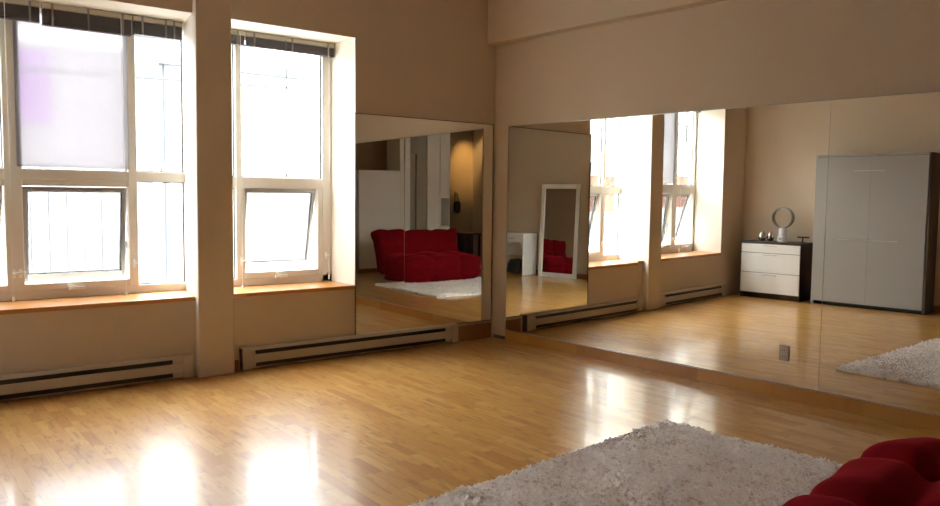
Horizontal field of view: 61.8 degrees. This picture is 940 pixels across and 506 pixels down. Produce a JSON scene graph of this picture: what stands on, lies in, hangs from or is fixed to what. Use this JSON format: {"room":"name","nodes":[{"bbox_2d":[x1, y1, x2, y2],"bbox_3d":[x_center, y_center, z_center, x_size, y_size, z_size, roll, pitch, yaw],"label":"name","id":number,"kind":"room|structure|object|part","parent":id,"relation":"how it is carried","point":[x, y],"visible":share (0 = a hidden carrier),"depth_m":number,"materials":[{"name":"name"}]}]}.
{"room":"bedroom","nodes":[
{"label":"bedroom","id":0,"kind":"room"},
{"bbox_2d":[0,0,495,401],"bbox_3d":[-2.046,-0.903,6.744,6.200,3.750,0.570,-3,5,-38],"label":"wall","id":1,"kind":"structure","parent":0,"point":[427,59],"depth_m":7.12,"materials":[{"name":"beige paint"}]},
{"bbox_2d":[0,353,192,401],"bbox_3d":[-2.953,0.937,5.774,1.805,0.185,0.074,-3,5,-38],"label":"baseboard heater","id":2,"kind":"object","parent":1,"relation":"attached to","point":[16,386],"visible":1,"depth_m":5.85,"materials":[{"name":"beige metal"}]},
{"bbox_2d":[0,8,194,314],"bbox_3d":[-3.104,-0.746,6.027,1.900,2.282,0.760,-3,5,-38],"label":"window","id":3,"kind":"structure","parent":1,"relation":"in","point":[72,295],"depth_m":6.17,"materials":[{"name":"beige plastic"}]},
{"bbox_3d":[-3.772,-0.152,5.868,0.470,0.745,0.042,-3,22,-38],"label":"sash frame","id":4,"kind":"part","parent":3,"relation":"part of","materials":[{"name":"grey metal"}]},
{"bbox_3d":[-3.574,-0.008,5.999,0.014,0.147,0.158,-3,6,-40],"label":"hinge arm","id":5,"kind":"part","parent":3,"relation":"part of","materials":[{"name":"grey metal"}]},
{"bbox_2d":[0,0,39,301],"bbox_3d":[-3.536,-0.747,5.714,0.775,2.234,0.072,-3,5,-38],"label":"blind","id":6,"kind":"object","parent":3,"relation":"attached to","point":[17,10],"visible":1,"depth_m":5.79,"materials":[{"name":"beige"}]},
{"bbox_3d":[-3.400,-0.735,5.788,0.020,2.204,0.019,-3,5,-38],"label":"cord","id":7,"kind":"part","parent":6,"relation":"part of","materials":[{"name":"white plastic"}]},
{"bbox_3d":[-3.529,-1.718,5.649,0.767,0.017,0.052,-3,5,-38],"label":"rail","id":8,"kind":"part","parent":6,"relation":"part of","materials":[{"name":"grey plastic"}]},
{"bbox_2d":[12,11,128,169],"bbox_3d":[-3.075,-1.246,6.091,0.800,1.170,0.016,-3,5,-38],"label":"window shade","id":9,"kind":"object","parent":3,"relation":"attached to","point":[69,105],"visible":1,"depth_m":6.08,"materials":[{"name":"white fabric"}]},
{"bbox_3d":[-3.149,-0.156,6.270,0.750,0.745,0.042,-3,11,-38],"label":"sash frame","id":10,"kind":"part","parent":3,"relation":"part of","materials":[{"name":"grey metal"}]},
{"bbox_3d":[-3.175,0.182,6.323,0.686,0.058,0.049,-3,11,-38],"label":"sash rail","id":11,"kind":"part","parent":3,"relation":"part of","materials":[{"name":"white plastic"}]},
{"bbox_3d":[-3.098,0.263,6.183,0.137,0.056,0.066,-3,5,-38],"label":"crank handle","id":12,"kind":"part","parent":3,"relation":"part of","materials":[{"name":"white plastic"}]},
{"bbox_2d":[40,2,131,294],"bbox_3d":[-2.972,-0.762,6.157,0.640,2.254,0.072,-3,5,-38],"label":"blind","id":13,"kind":"object","parent":3,"relation":"attached to","point":[53,15],"visible":0.96,"depth_m":6.07,"materials":[{"name":"beige"}]},
{"bbox_3d":[-2.965,-1.732,6.092,0.632,0.017,0.052,-3,5,-38],"label":"rail","id":14,"kind":"part","parent":13,"relation":"part of","materials":[{"name":"grey plastic"}]},
{"bbox_3d":[-2.770,-0.754,6.282,0.020,2.224,0.019,-3,5,-38],"label":"cord","id":15,"kind":"part","parent":13,"relation":"part of","materials":[{"name":"white plastic"}]},
{"bbox_3d":[-3.033,0.383,6.003,1.897,0.035,0.485,-3,5,-38],"label":"sill","id":16,"kind":"part","parent":3,"relation":"part of","materials":[{"name":"orange wood"}]},
{"bbox_2d":[131,15,182,40],"bbox_3d":[-2.549,-1.832,6.408,0.390,0.148,0.060,-3,5,-38],"label":"blind","id":17,"kind":"object","parent":3,"relation":"attached to","point":[141,26],"visible":1,"depth_m":6.38,"materials":[{"name":"beige"}]},
{"bbox_3d":[-2.551,-1.769,6.414,0.382,0.017,0.052,-3,5,-38],"label":"rail","id":18,"kind":"part","parent":17,"relation":"part of","materials":[{"name":"grey"}]},
{"bbox_2d":[183,0,234,377],"bbox_3d":[-2.243,-0.889,6.527,0.298,3.750,0.670,-3,5,-38],"label":"wall pier","id":19,"kind":"object","parent":1,"relation":"attached to","point":[207,60],"visible":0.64,"depth_m":6.30,"materials":[{"name":"beige paint"}]},
{"bbox_2d":[231,40,354,297],"bbox_3d":[-1.778,-0.804,7.020,1.335,2.282,0.688,-3,5,-38],"label":"window","id":20,"kind":"structure","parent":1,"relation":"in","point":[260,283],"depth_m":7.29,"materials":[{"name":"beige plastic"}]},
{"bbox_2d":[231,29,244,287],"bbox_3d":[-2.152,-0.795,6.800,0.435,2.264,0.072,-3,5,-38],"label":"blind","id":21,"kind":"object","parent":20,"relation":"attached to","point":[237,36],"visible":0.46,"depth_m":6.82,"materials":[{"name":"beige"}]},
{"bbox_3d":[-2.144,-1.811,6.731,0.427,0.017,0.052,-3,5,-38],"label":"rail","id":22,"kind":"part","parent":21,"relation":"part of","materials":[{"name":"grey plastic"}]},
{"bbox_3d":[-2.003,-0.784,6.884,0.020,2.234,0.019,-3,5,-38],"label":"cord","id":23,"kind":"part","parent":21,"relation":"part of","materials":[{"name":"white plastic"}]},
{"bbox_3d":[-1.855,0.105,7.437,0.646,0.058,0.049,-3,16,-38],"label":"sash rail","id":24,"kind":"part","parent":20,"relation":"part of","materials":[{"name":"white plastic"}]},
{"bbox_3d":[-1.810,-0.232,7.360,0.710,0.755,0.042,-3,16,-38],"label":"sash frame","id":25,"kind":"part","parent":20,"relation":"part of","materials":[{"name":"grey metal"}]},
{"bbox_3d":[-1.739,0.201,7.248,0.137,0.056,0.066,-3,5,-38],"label":"crank handle","id":26,"kind":"part","parent":20,"relation":"part of","materials":[{"name":"white plastic"}]},
{"bbox_2d":[245,32,334,278],"bbox_3d":[-1.634,-0.844,7.204,0.860,2.214,0.072,-3,5,-38],"label":"blind","id":27,"kind":"object","parent":20,"relation":"attached to","point":[255,40],"visible":1,"depth_m":7.11,"materials":[{"name":"beige"}]},
{"bbox_3d":[-1.663,-1.303,7.108,0.020,1.224,0.019,-3,5,-38],"label":"cord","id":28,"kind":"part","parent":27,"relation":"part of","materials":[{"name":"white fabric"}]},
{"bbox_3d":[-1.627,-1.835,7.136,0.852,0.017,0.052,-3,5,-38],"label":"rail","id":29,"kind":"part","parent":27,"relation":"part of","materials":[{"name":"grey"}]},
{"bbox_3d":[-1.331,-0.840,7.409,0.020,2.184,0.019,-3,5,-38],"label":"cord","id":30,"kind":"part","parent":27,"relation":"part of","materials":[{"name":"white plastic"}]},
{"bbox_3d":[-1.729,0.323,7.024,1.331,0.035,0.485,-3,5,-38],"label":"sill","id":31,"kind":"part","parent":20,"relation":"part of","materials":[{"name":"orange wood"}]},
{"bbox_2d":[239,323,457,370],"bbox_3d":[-1.030,0.849,7.282,2.265,0.185,0.074,-3,5,-38],"label":"baseboard heater","id":32,"kind":"object","parent":1,"relation":"attached to","point":[332,347],"visible":1,"depth_m":7.14,"materials":[{"name":"beige metal"}]},
{"bbox_2d":[355,113,493,334],"bbox_3d":[-0.411,-0.283,7.708,1.636,2.046,0.014,-3,5,-38],"label":"wall mirror","id":33,"kind":"object","parent":1,"relation":"attached to","point":[424,187],"visible":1,"depth_m":7.65,"materials":[{"name":"silver glass"}]},
{"bbox_2d":[458,323,490,340],"bbox_3d":[0.048,0.820,8.164,0.440,0.155,0.016,-3,5,-38],"label":"baseboard","id":34,"kind":"structure","parent":1,"relation":"attached to","point":[476,331],"depth_m":8.15,"materials":[{"name":"brown wood"}]},
{"bbox_2d":[0,337,939,505],"bbox_3d":[1.208,1.319,3.371,7.000,0.100,10.170,-3,5,-38],"label":"floor","id":35,"kind":"structure","parent":0,"point":[405,426],"depth_m":5.09,"materials":[{"name":"brown wood"}]},
{"bbox_2d":[408,420,841,505],"bbox_3d":[1.127,1.208,3.778,2.230,0.056,1.871,-3,6,-43],"label":"shag rug","id":36,"kind":"object","parent":35,"relation":"on","point":[667,463],"visible":0.84,"depth_m":4.15,"materials":[{"name":"beige carpet"}]},
{"bbox_2d":[783,437,939,505],"bbox_3d":[1.827,0.877,2.696,1.197,0.905,1.800,5,6,44],"label":"sofa","id":37,"kind":"object","parent":35,"relation":"on","point":[905,471],"visible":1,"depth_m":2.91,"materials":[{"name":"red fabric"}]},
{"bbox_2d":[487,0,727,45],"bbox_3d":[3.430,-2.183,4.404,0.120,0.715,9.700,-3,6,-41],"label":"beam","id":38,"kind":"structure","parent":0,"point":[509,21],"depth_m":7.28,"materials":[{"name":"beige paint"}]},
{"bbox_2d":[492,0,939,415],"bbox_3d":[3.380,-0.687,4.755,0.151,3.750,10.100,-3,6,-41],"label":"wall","id":39,"kind":"structure","parent":0,"point":[730,53],"depth_m":6.17,"materials":[{"name":"beige paint"}]},
{"bbox_2d":[493,334,504,339],"bbox_3d":[0.307,0.878,8.234,0.004,0.035,0.175,-3,6,-41],"label":"baseboard","id":40,"kind":"structure","parent":39,"relation":"attached to","point":[494,335],"depth_m":8.23,"materials":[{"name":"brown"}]},
{"bbox_2d":[491,126,507,335],"bbox_3d":[0.310,-0.222,8.163,0.006,2.170,0.205,-3,6,-41],"label":"trim","id":41,"kind":"structure","parent":39,"relation":"attached to","point":[501,132],"depth_m":8.16,"materials":[{"name":"beige paint"}]},
{"bbox_2d":[505,115,641,354],"bbox_3d":[0.924,-0.196,7.458,0.012,2.094,1.651,-3,6,-41],"label":"wall mirror","id":42,"kind":"object","parent":39,"relation":"attached to","point":[573,187],"visible":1,"depth_m":7.38,"materials":[{"name":"silver glass"}]},
{"bbox_2d":[505,330,939,431],"bbox_3d":[2.575,1.066,5.654,0.012,0.100,6.685,-3,6,-41],"label":"trim","id":43,"kind":"structure","parent":39,"relation":"attached to","point":[893,414],"depth_m":6.12,"materials":[{"name":"brown wood"}]},
{"bbox_2d":[635,100,830,390],"bbox_3d":[2.003,-0.091,6.230,0.015,2.094,1.622,-3,6,-41],"label":"wall mirror","id":44,"kind":"object","parent":39,"relation":"attached to","point":[733,201],"visible":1,"depth_m":6.14,"materials":[{"name":"silver glass"}]},
{"bbox_2d":[779,345,788,360],"bbox_3d":[2.348,0.749,5.875,0.010,0.116,0.074,-3,6,-41],"label":"electrical outlet","id":45,"kind":"object","parent":44,"relation":"attached to","point":[783,350],"visible":1,"depth_m":5.87,"materials":[{"name":"beige plastic"}]},
{"bbox_2d":[818,91,939,414],"bbox_3d":[3.079,0.013,5.012,0.015,2.094,1.631,-3,6,-41],"label":"wall mirror","id":46,"kind":"object","parent":39,"relation":"attached to","point":[880,343],"visible":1,"depth_m":5.32,"materials":[{"name":"silver glass"}]},
{"label":"outside","id":47,"kind":"structure","parent":0,"visible":0},
{"bbox_3d":[-18.529,3.878,20.272,75.000,0.200,38.500,-3,5,-38],"label":"ground","id":48,"kind":"structure","parent":47,"visible":0},
{"bbox_2d":[0,37,318,284],"bbox_3d":[-4.620,-0.410,20.927,24.000,8.600,6.080,-3,5,-38],"label":"building","id":49,"kind":"structure","parent":48,"relation":"on","point":[158,102],"depth_m":16.26,"materials":[{"name":"white"}]},
{"bbox_3d":[-6.482,-0.048,15.741,0.250,8.600,0.160,-3,5,-38],"label":"corner post","id":50,"kind":"part","parent":49,"relation":"part of","materials":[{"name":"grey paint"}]},
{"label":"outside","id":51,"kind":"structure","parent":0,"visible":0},
{"bbox_2d":[135,75,318,90],"bbox_3d":[-3.429,-3.027,12.767,44.001,1.348,0.056,-3,5,-38],"label":"overhead cable","id":52,"kind":"object","parent":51,"point":[136,76],"visible":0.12,"depth_m":12.72,"materials":[{"name":"grey metal"}]},
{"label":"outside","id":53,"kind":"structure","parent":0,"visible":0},
{"bbox_2d":[134,35,267,49],"bbox_3d":[-3.544,-3.689,12.875,44.002,1.548,0.056,-3,5,-38],"label":"overhead cable","id":54,"kind":"object","parent":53,"point":[134,35],"visible":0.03,"depth_m":11.94,"materials":[{"name":"grey metal"}]}
]}

